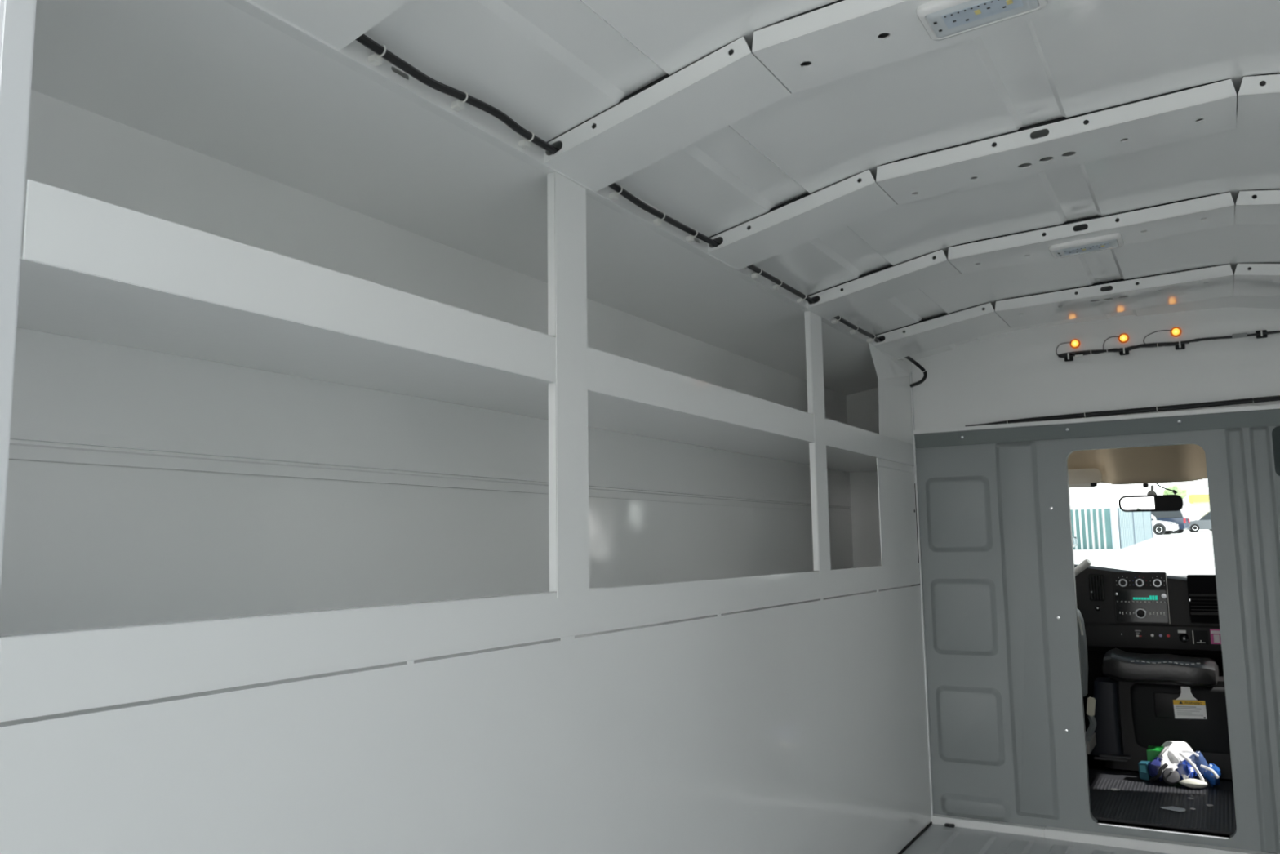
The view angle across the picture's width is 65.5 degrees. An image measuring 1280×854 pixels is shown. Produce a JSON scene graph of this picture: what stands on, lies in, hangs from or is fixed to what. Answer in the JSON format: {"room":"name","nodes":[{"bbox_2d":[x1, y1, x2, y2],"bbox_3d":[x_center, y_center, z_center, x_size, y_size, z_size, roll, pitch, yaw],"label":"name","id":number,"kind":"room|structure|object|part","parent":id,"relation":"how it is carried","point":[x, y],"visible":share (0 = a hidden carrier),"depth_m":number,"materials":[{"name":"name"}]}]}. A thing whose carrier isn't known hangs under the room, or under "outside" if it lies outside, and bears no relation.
{"room":"vehicle interior","nodes":[
{"label":"vehicle interior","id":0,"kind":"room"},
{"bbox_2d":[31,0,878,395],"bbox_3d":[0.112,-0.310,2.340,0.321,0.060,3.210,-5,-8,30],"label":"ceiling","id":1,"kind":"structure","parent":0,"point":[211,78],"depth_m":1.45,"materials":[{"name":"grey paint"}]},
{"bbox_2d":[0,89,933,853],"bbox_3d":[0.116,0.424,2.245,0.334,1.521,3.190,-5,-8,30],"label":"wall","id":2,"kind":"structure","parent":0,"point":[144,486],"depth_m":1.51,"materials":[{"name":"white metal"}]},
{"bbox_2d":[0,0,36,597],"bbox_3d":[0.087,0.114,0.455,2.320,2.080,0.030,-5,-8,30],"label":"upright post","id":3,"kind":"object","parent":2,"relation":"attached to","point":[17,17],"depth_m":0.87,"materials":[{"name":"white metal"}]},
{"bbox_2d":[0,562,919,722],"bbox_3d":[0.191,0.353,2.081,0.023,0.074,2.910,-5,-8,30],"label":"rail","id":4,"kind":"object","parent":2,"relation":"attached to","point":[44,673],"visible":0.94,"depth_m":1.13,"materials":[{"name":"white metal"}]},
{"bbox_2d":[546,172,589,598],"bbox_3d":[-0.116,-0.070,1.606,0.018,0.679,0.090,-5,-8,30],"label":"upright post","id":5,"kind":"object","parent":4,"relation":"on","point":[568,440],"visible":0.97,"depth_m":1.59,"materials":[{"name":"white metal"}]},
{"bbox_2d":[804,311,831,574],"bbox_3d":[0.462,0.040,2.589,0.018,0.679,0.084,-5,-8,30],"label":"upright post","id":6,"kind":"object","parent":4,"relation":"on","point":[813,328],"visible":0.95,"depth_m":2.57,"materials":[{"name":"white metal"}]},
{"bbox_2d":[17,179,914,472],"bbox_3d":[0.118,-0.022,2.299,0.309,0.073,3.160,-5,-8,30],"label":"shelf","id":7,"kind":"object","parent":2,"relation":"attached to","point":[91,268],"visible":0.97,"depth_m":1.25,"materials":[{"name":"white metal"}]},
{"bbox_2d":[867,342,918,565],"bbox_3d":[0.799,0.099,3.182,0.041,0.678,0.486,-5,-8,30],"label":"column","id":8,"kind":"structure","parent":2,"relation":"attached to","point":[895,485],"depth_m":3.21,"materials":[{"name":"white metal"}]},
{"bbox_3d":[0.820,0.124,3.191,0.003,0.024,0.397,-5,-8,30],"label":"gusset plate","id":9,"kind":"part","parent":8,"relation":"part of","materials":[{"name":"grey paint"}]},
{"bbox_3d":[0.843,-0.056,3.288,0.006,0.272,0.293,-6,-9,37],"label":"plate","id":10,"kind":"part","parent":8,"relation":"part of","materials":[{"name":"grey paint"}]},
{"bbox_3d":[0.824,0.287,3.168,0.003,0.302,0.409,-5,-8,30],"label":"plate","id":11,"kind":"part","parent":8,"relation":"part of","materials":[{"name":"grey paint"}]},
{"bbox_2d":[897,821,932,853],"bbox_3d":[0.209,1.142,1.970,0.004,0.008,2.910,-5,-8,30],"label":"baseboard","id":12,"kind":"structure","parent":2,"relation":"attached to","point":[930,824],"depth_m":3.05,"materials":[{"name":"black plastic"}]},
{"bbox_2d":[391,66,862,333],"bbox_3d":[0.104,-0.302,2.356,0.390,0.160,3.230,-5,-8,30],"label":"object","id":13,"kind":"structure","parent":0,"point":[393,69],"depth_m":1.35,"materials":[{"name":"grey paint"}]},
{"bbox_2d":[363,0,1279,360],"bbox_3d":[0.757,-0.478,1.834,1.318,0.159,3.020,-5,-8,30],"label":"ceiling","id":14,"kind":"structure","parent":0,"point":[551,67],"depth_m":1.68,"materials":[{"name":"grey paint"}]},
{"bbox_2d":[249,0,411,49],"bbox_3d":[0.164,-0.592,0.829,1.330,0.156,0.154,-5,-8,30],"label":"bow","id":15,"kind":"object","parent":14,"relation":"attached to","point":[337,23],"visible":1,"depth_m":1.16,"materials":[{"name":"grey paint"}]},
{"bbox_2d":[222,0,912,366],"bbox_3d":[0.190,-0.367,2.178,0.020,0.038,2.938,-5,-8,30],"label":"rail","id":16,"kind":"object","parent":14,"relation":"attached to","point":[482,125],"visible":0.53,"depth_m":1.45,"materials":[{"name":"grey paint"}]},
{"bbox_2d":[355,34,927,387],"bbox_3d":[0.253,-0.323,2.198,0.065,0.110,2.765,-5,-8,30],"label":"conduit","id":17,"kind":"object","parent":14,"relation":"attached to","point":[375,60],"visible":0.87,"depth_m":1.52,"materials":[{"name":"black plastic"}]},
{"bbox_2d":[544,0,1096,191],"bbox_3d":[0.454,-0.534,1.321,1.330,0.150,0.154,-5,-8,30],"label":"bow","id":18,"kind":"object","parent":14,"relation":"attached to","point":[840,39],"visible":0.94,"depth_m":1.47,"materials":[{"name":"grey paint"}]},
{"bbox_2d":[915,0,1048,40],"bbox_3d":[0.452,-0.553,1.315,0.154,0.021,0.094,-5,-8,30],"label":"dome light","id":19,"kind":"object","parent":18,"relation":"attached to","point":[942,20],"visible":1,"depth_m":1.31,"materials":[{"name":"white plastic"}]},
{"bbox_2d":[707,72,1279,270],"bbox_3d":[0.748,-0.473,1.819,1.329,0.141,0.154,-5,-8,30],"label":"bow","id":20,"kind":"object","parent":14,"relation":"attached to","point":[1169,117],"visible":0.96,"depth_m":1.83,"materials":[{"name":"grey paint"}]},
{"bbox_2d":[806,188,1279,319],"bbox_3d":[1.037,-0.411,2.309,1.328,0.129,0.154,-5,-8,30],"label":"bow","id":21,"kind":"object","parent":14,"relation":"attached to","point":[1213,211],"visible":0.98,"depth_m":2.31,"materials":[{"name":"grey paint"}]},
{"bbox_2d":[1048,233,1124,258],"bbox_3d":[1.042,-0.420,2.322,0.154,0.020,0.094,-5,-8,30],"label":"dome light","id":22,"kind":"object","parent":21,"relation":"attached to","point":[1113,241],"visible":1,"depth_m":2.30,"materials":[{"name":"white plastic"}]},
{"bbox_2d":[873,262,1279,358],"bbox_3d":[1.351,-0.340,2.840,1.328,0.113,0.262,-5,-8,30],"label":"bow","id":23,"kind":"object","parent":14,"relation":"attached to","point":[1263,279],"visible":0.99,"depth_m":2.83,"materials":[{"name":"grey paint"}]},
{"bbox_2d":[902,823,1168,853],"bbox_3d":[0.789,1.096,1.657,1.324,0.014,2.950,-5,-8,30],"label":"floor","id":24,"kind":"structure","parent":0,"point":[937,838],"depth_m":2.97,"materials":[{"name":"paint"}]},
{"bbox_2d":[944,822,955,827],"bbox_3d":[0.993,1.276,3.188,0.030,0.008,0.014,-5,-8,30],"label":"clip","id":25,"kind":"object","parent":24,"relation":"on","point":[947,824],"visible":1,"depth_m":3.18,"materials":[{"name":"black plastic"}]},
{"bbox_2d":[911,306,1279,585],"bbox_3d":[1.590,0.437,3.133,1.690,1.597,0.265,-5,-8,30],"label":"wall","id":26,"kind":"structure","parent":0,"point":[1020,374],"depth_m":3.13,"materials":[{"name":"white metal"}]},
{"bbox_2d":[908,372,933,815],"bbox_3d":[0.926,0.545,3.342,0.048,1.480,0.025,-5,-8,30],"label":"trim","id":27,"kind":"structure","parent":26,"relation":"attached to","point":[914,468],"depth_m":3.33,"materials":[{"name":"white paint"}]},
{"bbox_2d":[1070,338,1079,348],"bbox_3d":[1.385,-0.266,3.167,0.031,0.031,0.009,-5,-8,30],"label":"marker lamp","id":28,"kind":"object","parent":26,"relation":"attached to","point":[1075,344],"visible":1,"depth_m":3.17,"materials":[{"name":"orange"}]},
{"bbox_2d":[913,404,1279,448],"bbox_3d":[1.507,-0.007,3.059,1.321,0.060,0.027,-5,-8,30],"label":"trim","id":29,"kind":"structure","parent":26,"relation":"attached to","point":[1259,415],"depth_m":3.09,"materials":[{"name":"grey metal"}]},
{"bbox_2d":[964,395,1279,426],"bbox_3d":[1.579,-0.056,3.026,1.150,0.032,0.018,-5,-8,30],"label":"conduit","id":30,"kind":"object","parent":29,"relation":"on","point":[1269,398],"visible":1,"depth_m":3.04,"materials":[{"name":"black plastic"}]},
{"bbox_2d":[931,813,1279,853],"bbox_3d":[1.523,1.226,2.908,1.324,0.030,0.042,-5,-8,30],"label":"baseboard","id":31,"kind":"structure","parent":26,"relation":"attached to","point":[1047,832],"depth_m":2.99,"materials":[{"name":"grey paint"}]},
{"bbox_2d":[1118,333,1128,342],"bbox_3d":[1.506,-0.277,3.098,0.031,0.031,0.009,-5,-8,30],"label":"marker lamp","id":32,"kind":"object","parent":26,"relation":"attached to","point":[1123,338],"visible":1,"depth_m":3.10,"materials":[{"name":"orange"}]},
{"bbox_2d":[1055,328,1279,361],"bbox_3d":[1.702,-0.272,2.977,0.853,0.066,0.017,-5,-8,30],"label":"harness","id":33,"kind":"object","parent":26,"relation":"attached to","point":[1068,357],"visible":1,"depth_m":3.04,"materials":[{"name":"black plastic"}]},
{"bbox_2d":[1169,326,1182,337],"bbox_3d":[1.630,-0.290,3.026,0.031,0.031,0.009,-5,-8,30],"label":"marker lamp","id":34,"kind":"object","parent":26,"relation":"attached to","point":[1175,331],"visible":1,"depth_m":3.02,"materials":[{"name":"orange"}]},
{"bbox_2d":[915,425,1279,853],"bbox_3d":[1.527,0.614,3.005,1.324,1.218,0.045,-5,-8,30],"label":"partition panel","id":35,"kind":"object","parent":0,"point":[1006,706],"visible":1,"depth_m":3.14,"materials":[{"name":"grey metal"}]},
{"bbox_2d":[1067,444,1207,484],"bbox_3d":[1.813,0.090,3.575,1.320,0.193,1.118,-5,-8,30],"label":"ceiling","id":36,"kind":"structure","parent":0,"point":[1185,462],"depth_m":3.78,"materials":[{"name":"beige fabric"}]},
{"bbox_2d":[1067,468,1102,488],"bbox_3d":[1.641,0.217,4.069,0.453,0.076,0.029,-5,-8,30],"label":"sun visor","id":37,"kind":"object","parent":36,"relation":"attached to","point":[1078,477],"visible":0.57,"depth_m":3.98,"materials":[{"name":"beige fabric"}]},
{"bbox_2d":[1142,483,1148,487],"bbox_3d":[2.011,0.233,3.954,0.022,0.017,0.022,-5,-8,30],"label":"ceiling sensor","id":38,"kind":"object","parent":36,"relation":"attached to","point":[1144,485],"visible":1,"depth_m":3.95,"materials":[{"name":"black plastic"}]},
{"bbox_2d":[1083,575,1222,730],"bbox_3d":[2.408,1.015,4.461,1.690,0.682,0.320,-5,-8,30],"label":"wall","id":39,"kind":"structure","parent":0,"point":[1095,658],"depth_m":4.48,"materials":[{"name":"black plastic"}]},
{"bbox_2d":[1074,564,1222,655],"bbox_3d":[2.173,0.740,4.126,1.640,0.361,0.564,-5,-8,30],"label":"dashboard","id":40,"kind":"object","parent":39,"relation":"attached to","point":[1127,611],"visible":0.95,"depth_m":3.92,"materials":[{"name":"black plastic"}]},
{"bbox_2d":[1088,573,1105,600],"bbox_3d":[1.848,0.650,4.026,0.056,0.107,0.007,-5,-8,30],"label":"air vent","id":41,"kind":"object","parent":40,"relation":"attached to","point":[1096,582],"depth_m":4.02,"materials":[{"name":"black plastic"}]},
{"bbox_2d":[1094,605,1100,610],"bbox_3d":[1.848,0.731,4.015,0.022,0.022,0.006,-5,-8,30],"label":"switch","id":42,"kind":"object","parent":40,"relation":"attached to","point":[1096,607],"depth_m":4.01,"materials":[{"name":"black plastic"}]},
{"bbox_3d":[1.928,0.621,3.970,0.033,0.033,0.010,-5,-8,30],"label":"climate knob","id":43,"kind":"part","parent":40,"relation":"part of","materials":[{"name":"black plastic"}]},
{"bbox_3d":[1.980,0.617,3.940,0.033,0.033,0.010,-5,-8,30],"label":"climate knob","id":44,"kind":"part","parent":40,"relation":"part of","materials":[{"name":"black plastic"}]},
{"bbox_3d":[1.977,0.735,3.926,0.041,0.041,0.011,-5,-8,30],"label":"tuning knob","id":45,"kind":"part","parent":40,"relation":"part of","materials":[{"name":"black plastic"}]},
{"bbox_3d":[2.033,0.613,3.909,0.033,0.033,0.010,-5,-8,30],"label":"climate knob","id":46,"kind":"part","parent":40,"relation":"part of","materials":[{"name":"black plastic"}]},
{"bbox_3d":[2.050,0.661,3.892,0.019,0.019,0.010,-5,-8,30],"label":"volume knob","id":47,"kind":"part","parent":40,"relation":"part of","materials":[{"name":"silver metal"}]},
{"bbox_2d":[1178,633,1189,642],"bbox_3d":[2.100,0.814,3.839,0.034,0.034,0.004,-5,-8,30],"label":"power socket","id":48,"kind":"object","parent":40,"relation":"attached to","point":[1183,637],"depth_m":3.84,"materials":[{"name":"black plastic"}]},
{"bbox_2d":[1192,629,1208,644],"bbox_3d":[2.149,0.805,3.812,0.050,0.053,0.009,-5,-8,30],"label":"switch","id":49,"kind":"object","parent":40,"relation":"attached to","point":[1199,636],"depth_m":3.81,"materials":[{"name":"black plastic"}]},
{"bbox_2d":[1189,593,1217,596],"bbox_3d":[2.207,0.644,3.808,0.182,0.009,0.015,-5,-8,30],"label":"cubby shelf","id":50,"kind":"object","parent":40,"relation":"attached to","point":[1190,594],"depth_m":3.83,"materials":[{"name":"black plastic"}]},
{"bbox_2d":[1191,612,1218,614],"bbox_3d":[2.208,0.713,3.800,0.182,0.009,0.015,-5,-8,30],"label":"cubby shelf","id":51,"kind":"object","parent":40,"relation":"attached to","point":[1192,613],"depth_m":3.82,"materials":[{"name":"black plastic"}]},
{"bbox_2d":[1209,628,1221,644],"bbox_3d":[2.219,0.796,3.772,0.096,0.056,0.005,-5,-8,30],"label":"sticker","id":52,"kind":"object","parent":40,"relation":"attached to","point":[1215,633],"visible":0.43,"depth_m":3.79,"materials":[{"name":"pink paper"}]},
{"bbox_3d":[1.499,0.656,3.964,0.378,0.344,0.176,-5,-8,30],"label":"steering wheel","id":53,"kind":"object","parent":40,"relation":"attached to","visible":0},
{"bbox_2d":[1074,558,1091,576],"bbox_3d":[1.697,0.546,3.839,0.086,0.074,0.031,-6,-9,38],"label":"lever","id":54,"kind":"object","parent":53,"relation":"attached to","point":[1085,563],"visible":0.79,"depth_m":3.82,"materials":[{"name":"white plastic"}]},
{"bbox_3d":[1.695,0.548,3.841,0.079,0.069,0.029,-7,-9,40],"label":"handle","id":55,"kind":"part","parent":54,"relation":"part of","materials":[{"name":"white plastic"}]},
{"bbox_3d":[2.266,0.432,4.301,1.690,0.431,0.661,-5,-8,30],"label":"window","id":56,"kind":"structure","parent":39,"relation":"in","visible":0},
{"bbox_2d":[1118,483,1183,511],"bbox_3d":[2.052,0.283,3.995,0.229,0.116,0.095,-5,-8,30],"label":"mirror","id":57,"kind":"object","parent":56,"relation":"attached to","point":[1153,501],"visible":0.98,"depth_m":3.96,"materials":[{"name":"black plastic"}]},
{"bbox_2d":[1120,496,1155,510],"bbox_3d":[2.032,0.302,3.958,0.213,0.049,0.002,-4,-8,27],"label":"mirror glass","id":58,"kind":"object","parent":57,"relation":"attached to","point":[1127,503],"depth_m":3.98,"materials":[{"name":"white mirror"}]},
{"bbox_2d":[1085,730,1232,837],"bbox_3d":[1.966,1.299,3.655,1.690,0.060,1.696,-5,-8,30],"label":"floor","id":59,"kind":"structure","parent":0,"point":[1092,763],"depth_m":3.03,"materials":[{"name":"black plastic"}]},
{"bbox_2d":[1077,608,1096,754],"bbox_3d":[1.343,0.823,3.652,0.549,0.902,0.460,-5,-8,30],"label":"seat","id":60,"kind":"object","parent":59,"relation":"on","point":[1091,744],"visible":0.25,"depth_m":3.48,"materials":[{"name":"grey fabric"}]},
{"bbox_3d":[1.541,0.793,3.527,0.077,0.302,0.100,-5,-8,30],"label":"folded armrest","id":61,"kind":"part","parent":60,"relation":"part of","materials":[{"name":"grey plastic"}]},
{"bbox_2d":[1085,696,1096,740],"bbox_3d":[1.571,1.020,3.476,0.048,0.149,0.025,-5,-8,30],"label":"belt buckle","id":62,"kind":"object","parent":60,"relation":"attached to","point":[1091,707],"visible":0.95,"depth_m":3.46,"materials":[{"name":"beige plastic"}]},
{"bbox_2d":[1085,732,1096,754],"bbox_3d":[1.384,1.148,3.685,0.538,0.140,0.300,-5,-8,30],"label":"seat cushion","id":63,"kind":"object","parent":60,"relation":"on","point":[1091,744],"depth_m":3.52,"materials":[{"name":"grey fabric"}]},
{"bbox_2d":[1089,648,1232,778],"bbox_3d":[2.103,1.077,3.925,0.550,0.433,0.775,-5,-8,30],"label":"engine cover","id":64,"kind":"object","parent":59,"relation":"on","point":[1134,711],"visible":0.83,"depth_m":3.67,"materials":[{"name":"black plastic"}]},
{"bbox_3d":[1.957,0.900,3.744,0.380,0.120,0.282,-5,-8,30],"label":"padded lid","id":65,"kind":"part","parent":64,"relation":"part of","materials":[{"name":"black leather"}]},
{"bbox_3d":[1.994,1.070,3.639,0.352,0.245,0.028,-5,-8,30],"label":"access panel","id":66,"kind":"part","parent":64,"relation":"part of","materials":[{"name":"black plastic"}]},
{"bbox_2d":[1173,686,1207,719],"bbox_3d":[1.990,1.000,3.604,0.104,0.115,0.004,-5,-8,30],"label":"tag","id":67,"kind":"object","parent":64,"relation":"hanging from","point":[1183,708],"visible":1,"depth_m":3.60,"materials":[{"name":"white"}]},
{"bbox_2d":[1088,768,1236,834],"bbox_3d":[1.803,1.185,3.224,0.726,0.065,0.698,-5,-8,30],"label":"rubber mat","id":68,"kind":"object","parent":59,"relation":"on","point":[1138,800],"depth_m":3.21,"materials":[{"name":"black rubber"}]},
{"bbox_2d":[1137,760,1151,780],"bbox_3d":[1.788,1.214,3.521,0.036,0.057,0.056,-7,-9,41],"label":"box","id":69,"kind":"object","parent":68,"relation":"on","point":[1144,774],"visible":0.92,"depth_m":3.50,"materials":[{"name":"teal"}]},
{"bbox_2d":[1146,745,1163,761],"bbox_3d":[1.874,1.206,3.593,0.068,0.088,0.093,-5,-8,30],"label":"box","id":70,"kind":"object","parent":68,"relation":"on","point":[1153,751],"visible":0.26,"depth_m":3.57,"materials":[{"name":"green plastic"}]},
{"bbox_2d":[1147,756,1163,781],"bbox_3d":[1.822,1.204,3.501,0.069,0.085,0.085,-5,-8,30],"label":"pouch","id":71,"kind":"object","parent":68,"relation":"on","point":[1153,766],"visible":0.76,"depth_m":3.48,"materials":[{"name":"blue fabric"}]},
{"bbox_2d":[1149,763,1168,781],"bbox_3d":[1.795,1.197,3.443,0.062,0.068,0.031,-5,-8,30],"label":"cord","id":72,"kind":"object","parent":68,"relation":"on","point":[1164,766],"visible":1,"depth_m":3.44,"materials":[{"name":"black plastic"}]},
{"bbox_3d":[1.829,1.203,3.425,0.054,0.053,0.043,-5,-8,30],"label":"round cap","id":73,"kind":"part","parent":68,"relation":"part of","materials":[{"name":"grey plastic"}]},
{"bbox_2d":[1160,805,1186,811],"bbox_3d":[1.674,1.196,3.121,0.046,0.002,0.072,5,-9,-43],"label":"paper scrap","id":74,"kind":"object","parent":68,"relation":"on","point":[1174,808],"visible":1,"depth_m":3.11,"materials":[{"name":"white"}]},
{"bbox_2d":[1175,759,1196,780],"bbox_3d":[1.888,1.195,3.441,0.071,0.088,0.067,4,-8,-36],"label":"pouch","id":75,"kind":"object","parent":68,"relation":"on","point":[1184,767],"visible":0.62,"depth_m":3.42,"materials":[{"name":"blue"}]},
{"bbox_2d":[1157,740,1195,778],"bbox_3d":[1.880,1.168,3.490,0.124,0.106,0.197,-5,-8,30],"label":"cloth","id":76,"kind":"object","parent":75,"relation":"on","point":[1169,754],"visible":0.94,"depth_m":3.50,"materials":[{"name":"white fabric"}]},
{"bbox_2d":[1178,777,1207,787],"bbox_3d":[1.880,1.210,3.380,0.085,0.031,0.044,-5,-8,30],"label":"soap bottle","id":77,"kind":"object","parent":68,"relation":"on","point":[1189,782],"visible":1,"depth_m":3.37,"materials":[{"name":"white plastic"}]},
{"bbox_2d":[1188,751,1208,779],"bbox_3d":[1.954,1.188,3.478,0.064,0.110,0.073,-5,-8,30],"label":"pouch","id":78,"kind":"object","parent":68,"relation":"on","point":[1199,760],"visible":0.59,"depth_m":3.46,"materials":[{"name":"blue fabric"}]},
{"bbox_2d":[1182,750,1199,756],"bbox_3d":[1.920,1.139,3.470,0.052,0.020,0.017,-5,-8,30],"label":"strap","id":79,"kind":"object","parent":78,"relation":"on","point":[1183,751],"visible":1,"depth_m":3.46,"materials":[{"name":"white fabric"}]},
{"bbox_2d":[1178,751,1204,780],"bbox_3d":[1.896,1.168,3.421,0.012,0.077,0.102,1,-7,-13],"label":"strap","id":80,"kind":"object","parent":78,"relation":"attached to","point":[1181,754],"visible":1,"depth_m":3.41,"materials":[{"name":"white fabric"}]},
{"bbox_2d":[1203,763,1221,786],"bbox_3d":[1.962,1.193,3.410,0.054,0.081,0.083,-5,-8,30],"label":"pouch","id":81,"kind":"object","parent":68,"relation":"on","point":[1208,775],"visible":0.98,"depth_m":3.39,"materials":[{"name":"blue"}]},
{"bbox_2d":[1200,764,1219,777],"bbox_3d":[1.938,1.172,3.384,0.016,0.038,0.060,3,-8,-32],"label":"strap","id":82,"kind":"object","parent":81,"relation":"on","point":[1211,770],"visible":1,"depth_m":3.38,"materials":[{"name":"white fabric"}]},
{"bbox_2d":[1097,820,1230,838],"bbox_3d":[1.545,1.205,2.942,0.383,0.032,0.034,-5,-8,30],"label":"threshold strip","id":83,"kind":"object","parent":59,"relation":"on","point":[1100,823],"visible":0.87,"depth_m":2.94,"materials":[{"name":"silver metal"}]},
{"label":"outside","id":84,"kind":"structure","parent":0,"visible":0},
{"bbox_2d":[1073,519,1215,575],"bbox_3d":[0.023,1.489,-0.180,600.000,12.900,600.000,-5,-8,30],"label":"ground","id":85,"kind":"structure","parent":84,"point":[1186,553],"depth_m":36.80,"materials":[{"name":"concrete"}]},
{"bbox_2d":[1072,536,1078,546],"bbox_3d":[16.783,4.822,43.787,4.472,1.389,1.950,-5,-8,30],"label":"parked car","id":86,"kind":"object","parent":85,"relation":"on","point":[1075,541],"visible":0.04,"depth_m":42.56,"materials":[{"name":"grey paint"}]},
{"bbox_2d":[1070,506,1152,549],"bbox_3d":[25.377,5.643,56.065,4.960,2.382,23.060,-5,-8,30],"label":"building","id":87,"kind":"structure","parent":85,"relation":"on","point":[1113,527],"depth_m":45.70,"materials":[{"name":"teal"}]},
{"bbox_3d":[21.540,4.611,45.103,0.280,1.925,0.180,-5,-8,30],"label":"corner post","id":88,"kind":"part","parent":87,"relation":"part of","materials":[{"name":"white paint"}]},
{"bbox_3d":[25.699,5.171,51.907,0.180,1.869,0.120,-5,-8,30],"label":"panel post","id":89,"kind":"part","parent":87,"relation":"part of","materials":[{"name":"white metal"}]},
{"bbox_3d":[29.482,5.736,58.360,0.180,1.854,0.120,-5,-8,30],"label":"panel post","id":90,"kind":"part","parent":87,"relation":"part of","materials":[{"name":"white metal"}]},
{"bbox_3d":[33.215,6.292,64.727,0.180,1.839,0.120,-5,-8,30],"label":"panel post","id":91,"kind":"part","parent":87,"relation":"part of","materials":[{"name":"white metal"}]},
{"bbox_2d":[1151,514,1178,534],"bbox_3d":[38.215,7.331,75.773,4.918,1.834,2.795,-5,-8,30],"label":"parked car","id":92,"kind":"object","parent":85,"relation":"on","point":[1159,527],"visible":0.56,"depth_m":74.06,"materials":[{"name":"white paint"}]},
{"bbox_2d":[1151,507,1190,533],"bbox_3d":[41.059,7.492,79.329,4.852,2.084,2.505,-5,-8,30],"label":"parked car","id":93,"kind":"object","parent":85,"relation":"on","point":[1180,517],"visible":0.22,"depth_m":77.86,"materials":[{"name":"blue paint"}]},
{"bbox_2d":[1163,484,1186,498],"bbox_3d":[55.893,8.278,103.714,2.371,4.588,3.115,-5,-8,30],"label":"tree","id":94,"kind":"object","parent":85,"relation":"on","point":[1181,491],"visible":0.44,"depth_m":102.85,"materials":[{"name":"green plant"}]},
{"bbox_2d":[1186,511,1211,532],"bbox_3d":[46.531,7.670,80.750,4.706,1.639,2.321,-5,-8,30],"label":"parked car","id":95,"kind":"object","parent":85,"relation":"on","point":[1204,522],"visible":0.39,"depth_m":80.31,"materials":[{"name":"grey paint"}]},
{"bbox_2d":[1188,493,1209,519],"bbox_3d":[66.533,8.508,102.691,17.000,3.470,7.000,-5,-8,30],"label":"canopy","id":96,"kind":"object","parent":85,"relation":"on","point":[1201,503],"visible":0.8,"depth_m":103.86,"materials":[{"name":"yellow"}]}
]}

